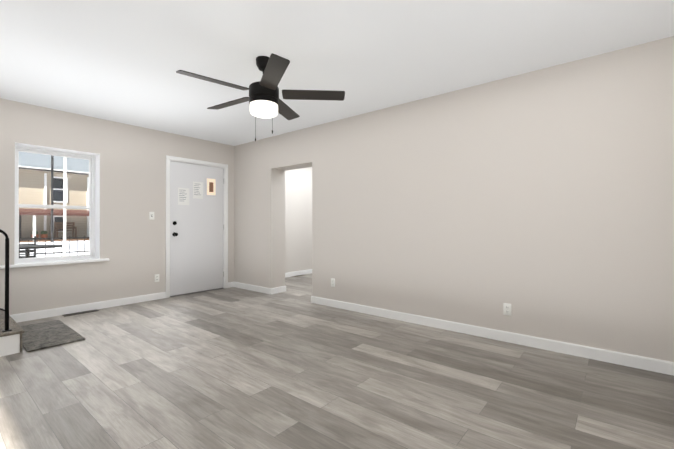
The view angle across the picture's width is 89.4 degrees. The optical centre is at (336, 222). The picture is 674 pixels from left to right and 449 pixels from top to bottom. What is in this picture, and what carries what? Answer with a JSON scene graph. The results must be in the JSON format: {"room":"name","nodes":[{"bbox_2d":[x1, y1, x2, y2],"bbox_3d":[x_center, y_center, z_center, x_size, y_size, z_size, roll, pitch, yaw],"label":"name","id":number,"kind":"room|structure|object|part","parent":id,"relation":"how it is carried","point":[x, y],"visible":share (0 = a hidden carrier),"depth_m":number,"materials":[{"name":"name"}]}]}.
{"room":"living room","nodes":[
{"label":"living room","id":0,"kind":"room"},
{"bbox_2d":[0,98,233,314],"bbox_3d":[-3.580,-0.119,4.246,0.300,2.530,5.700,0,0,39],"label":"wall","id":1,"kind":"structure","parent":0,"point":[132,194],"depth_m":4.62,"materials":[{"name":"grey paint"}]},
{"bbox_2d":[0,258,108,268],"bbox_3d":[-3.474,0.498,4.236,0.217,0.032,1.055,0,0,39],"label":"window sill","id":2,"kind":"structure","parent":1,"relation":"attached to","point":[30,264],"depth_m":4.16,"materials":[{"name":"white"}]},
{"bbox_2d":[14,142,99,264],"bbox_3d":[-3.517,-0.214,4.292,0.260,1.400,0.830,0,0,39],"label":"window","id":3,"kind":"structure","parent":1,"relation":"in","point":[95,157],"depth_m":4.39,"materials":[{"name":"white plastic"}]},
{"bbox_3d":[-3.578,-0.211,4.342,0.070,1.346,0.770,0,0,39],"label":"window sashes","id":4,"kind":"part","parent":3,"relation":"part of","materials":[{"name":"white plastic"}]},
{"bbox_2d":[10,292,165,322],"bbox_3d":[-3.170,1.099,4.492,0.014,0.096,1.779,0,0,39],"label":"baseboard","id":5,"kind":"structure","parent":1,"relation":"attached to","point":[34,315],"depth_m":4.38,"materials":[{"name":"white wood"}]},
{"bbox_2d":[149,212,153,219],"bbox_3d":[-2.732,-0.100,5.031,0.014,0.114,0.070,0,0,39],"label":"light switch","id":6,"kind":"object","parent":1,"relation":"attached to","point":[151,215],"visible":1,"depth_m":5.03,"materials":[{"name":"white plastic"}]},
{"bbox_2d":[155,274,158,281],"bbox_3d":[-2.687,0.830,5.086,0.008,0.114,0.070,0,0,39],"label":"electrical outlet","id":7,"kind":"object","parent":1,"relation":"attached to","point":[156,277],"visible":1,"depth_m":5.08,"materials":[{"name":"white plastic"}]},
{"bbox_2d":[170,161,223,295],"bbox_3d":[-2.270,0.093,5.601,0.120,2.088,0.928,0,0,39],"label":"entry door","id":8,"kind":"structure","parent":1,"relation":"in","point":[196,245],"depth_m":5.59,"materials":[{"name":"white"}]},
{"bbox_3d":[-2.503,0.100,5.283,0.078,0.239,0.066,0,0,39],"label":"knob","id":9,"kind":"part","parent":8,"relation":"part of","materials":[{"name":"black metal"}]},
{"bbox_2d":[178,188,188,204],"bbox_3d":[-2.440,-0.413,5.424,0.002,0.270,0.185,0,0,39],"label":"paper","id":10,"kind":"object","parent":8,"relation":"attached to","point":[183,196],"depth_m":5.42,"materials":[{"name":"white paper"}]},
{"bbox_2d":[193,181,202,198],"bbox_3d":[-2.287,-0.529,5.610,0.002,0.275,0.175,0,0,39],"label":"paper","id":11,"kind":"object","parent":8,"relation":"attached to","point":[197,186],"depth_m":5.61,"materials":[{"name":"white paper"}]},
{"bbox_3d":[-2.137,-0.604,5.787,0.010,0.307,0.192,0,0,39],"label":"entry door glass pane","id":12,"kind":"part","parent":8,"relation":"part of","materials":[{"name":"beige glass"}]},
{"bbox_2d":[170,288,223,296],"bbox_3d":[-2.326,1.147,5.642,0.139,0.012,0.936,0,0,39],"label":"door threshold sill","id":13,"kind":"structure","parent":1,"relation":"attached to","point":[195,292],"depth_m":5.56,"materials":[{"name":"silver metal"}]},
{"bbox_2d":[166,155,227,297],"bbox_3d":[-2.319,0.065,5.642,0.157,2.175,1.070,0,0,39],"label":"door frame","id":14,"kind":"structure","parent":1,"relation":"attached to","point":[225,211],"depth_m":5.56,"materials":[{"name":"white wood"}]},
{"bbox_2d":[285,167,311,272],"bbox_3d":[-0.992,-0.103,7.477,0.200,2.530,2.580,0,0,39],"label":"wall","id":15,"kind":"structure","parent":0,"point":[298,219],"depth_m":7.48,"materials":[{"name":"grey paint"}]},
{"bbox_2d":[285,269,311,276],"bbox_3d":[-0.909,1.114,7.403,0.014,0.096,2.580,0,0,39],"label":"baseboard","id":16,"kind":"structure","parent":15,"relation":"attached to","point":[302,272],"depth_m":7.46,"materials":[{"name":"white"}]},
{"bbox_2d":[0,273,673,448],"bbox_3d":[-0.354,1.191,3.402,6.350,0.100,8.500,0,0,39],"label":"floor","id":17,"kind":"structure","parent":0,"point":[232,368],"depth_m":2.36,"materials":[{"name":"grey laminate"}]},
{"bbox_2d":[0,229,23,356],"bbox_3d":[-3.913,-0.037,2.592,1.275,2.348,2.113,0,0,39],"label":"stairs","id":18,"kind":"structure","parent":17,"relation":"on","point":[11,330],"depth_m":2.97,"materials":[{"name":"white wood"}]},
{"bbox_3d":[-3.442,-0.133,2.319,0.060,2.158,1.793,0,0,39],"label":"railing","id":19,"kind":"part","parent":18,"relation":"part of","materials":[{"name":"black metal"}]},
{"bbox_2d":[20,320,85,351],"bbox_3d":[-2.970,1.133,3.470,1.020,0.016,0.425,0,0,39],"label":"mat","id":20,"kind":"object","parent":17,"relation":"on","point":[43,335],"visible":0.77,"depth_m":3.39,"materials":[{"name":"grey fabric"}]},
{"bbox_2d":[62,309,98,316],"bbox_3d":[-3.237,1.141,4.307,0.105,0.008,0.360,0,0,39],"label":"floor vent","id":21,"kind":"object","parent":17,"relation":"in","point":[71,314],"visible":0.98,"depth_m":4.28,"materials":[{"name":"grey metal"}]},
{"bbox_2d":[0,0,673,145],"bbox_3d":[-1.242,-1.454,2.333,6.350,0.120,5.700,0,0,39],"label":"ceiling","id":22,"kind":"structure","parent":0,"point":[121,61],"depth_m":2.74,"materials":[{"name":"white paint"}]},
{"bbox_2d":[176,53,344,140],"bbox_3d":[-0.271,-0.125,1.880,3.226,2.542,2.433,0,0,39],"label":"fan","id":23,"kind":"object","parent":22,"relation":"hanging from","point":[264,100],"visible":1,"depth_m":2.83,"materials":[{"name":"black metal"}]},
{"bbox_2d":[234,36,673,361],"bbox_3d":[0.587,-0.119,4.318,6.050,2.530,0.300,0,0,39],"label":"wall","id":24,"kind":"structure","parent":0,"point":[541,201],"depth_m":3.28,"materials":[{"name":"grey paint"}]},
{"bbox_2d":[230,282,273,293],"bbox_3d":[-1.451,1.106,5.782,1.034,0.096,0.014,0,0,39],"label":"baseboard","id":25,"kind":"structure","parent":24,"relation":"attached to","point":[261,289],"depth_m":5.75,"materials":[{"name":"white"}]},
{"bbox_2d":[250,284,285,292],"bbox_3d":[-1.279,1.107,6.047,1.104,0.096,0.014,0,0,39],"label":"baseboard","id":26,"kind":"structure","parent":24,"relation":"attached to","point":[280,289],"depth_m":5.60,"materials":[{"name":"white"}]},
{"bbox_2d":[331,278,334,286],"bbox_3d":[-0.056,0.818,4.641,0.070,0.114,0.008,0,0,39],"label":"electrical outlet","id":27,"kind":"object","parent":24,"relation":"attached to","point":[332,282],"visible":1,"depth_m":4.63,"materials":[{"name":"white plastic"}]},
{"bbox_2d":[311,296,673,375],"bbox_3d":[1.100,1.095,3.687,3.804,0.096,0.014,0,0,39],"label":"baseboard","id":28,"kind":"structure","parent":24,"relation":"attached to","point":[643,363],"depth_m":3.18,"materials":[{"name":"white wood"}]},
{"bbox_2d":[503,303,510,315],"bbox_3d":[1.629,0.831,3.257,0.070,0.114,0.008,0,0,39],"label":"electrical outlet","id":29,"kind":"object","parent":24,"relation":"attached to","point":[506,308],"visible":1,"depth_m":3.26,"materials":[{"name":"white plastic"}]},
{"label":"outside","id":30,"kind":"structure","parent":0,"visible":0},
{"bbox_3d":[-4.157,1.637,5.520,2.180,0.930,4.550,0,0,39],"label":"floor","id":31,"kind":"structure","parent":30,"visible":0},
{"bbox_2d":[19,236,62,257],"bbox_3d":[-4.860,0.694,4.976,1.310,0.949,1.230,0,0,39],"label":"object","id":32,"kind":"object","parent":31,"relation":"on","point":[23,246],"depth_m":5.10,"materials":[{"name":"black"}]},
{"bbox_2d":[63,157,66,255],"bbox_3d":[-4.946,-0.495,6.178,0.100,3.339,4.550,0,0,39],"label":"posts","id":33,"kind":"object","parent":31,"relation":"on","point":[64,214],"depth_m":6.17,"materials":[{"name":"white"}]},
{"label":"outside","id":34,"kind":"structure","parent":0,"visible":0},
{"bbox_2d":[20,240,88,256],"bbox_3d":[-6.892,1.567,13.362,52.000,1.550,40.000,0,0,39],"label":"snow","id":35,"kind":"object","parent":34,"point":[80,246],"depth_m":10.15,"materials":[{"name":"white snow"}]},
{"bbox_2d":[19,236,88,256],"bbox_3d":[-4.244,0.549,9.895,0.024,0.450,18.006,0,0,39],"label":"fence","id":36,"kind":"object","parent":35,"relation":"on","point":[69,252],"depth_m":7.59,"materials":[{"name":"black"}]},
{"bbox_2d":[19,155,88,241],"bbox_3d":[-13.937,-3.235,17.877,9.812,8.100,26.400,0,0,39],"label":"house","id":37,"kind":"structure","parent":35,"relation":"on","point":[79,218],"depth_m":15.24,"materials":[{"name":"beige"}]},
{"bbox_2d":[31,231,47,239],"bbox_3d":[-12.611,0.549,14.440,0.280,0.396,0.580,0,0,39],"label":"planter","id":38,"kind":"object","parent":37,"relation":"on","point":[44,232],"depth_m":14.45,"materials":[{"name":"brown"}]}
]}

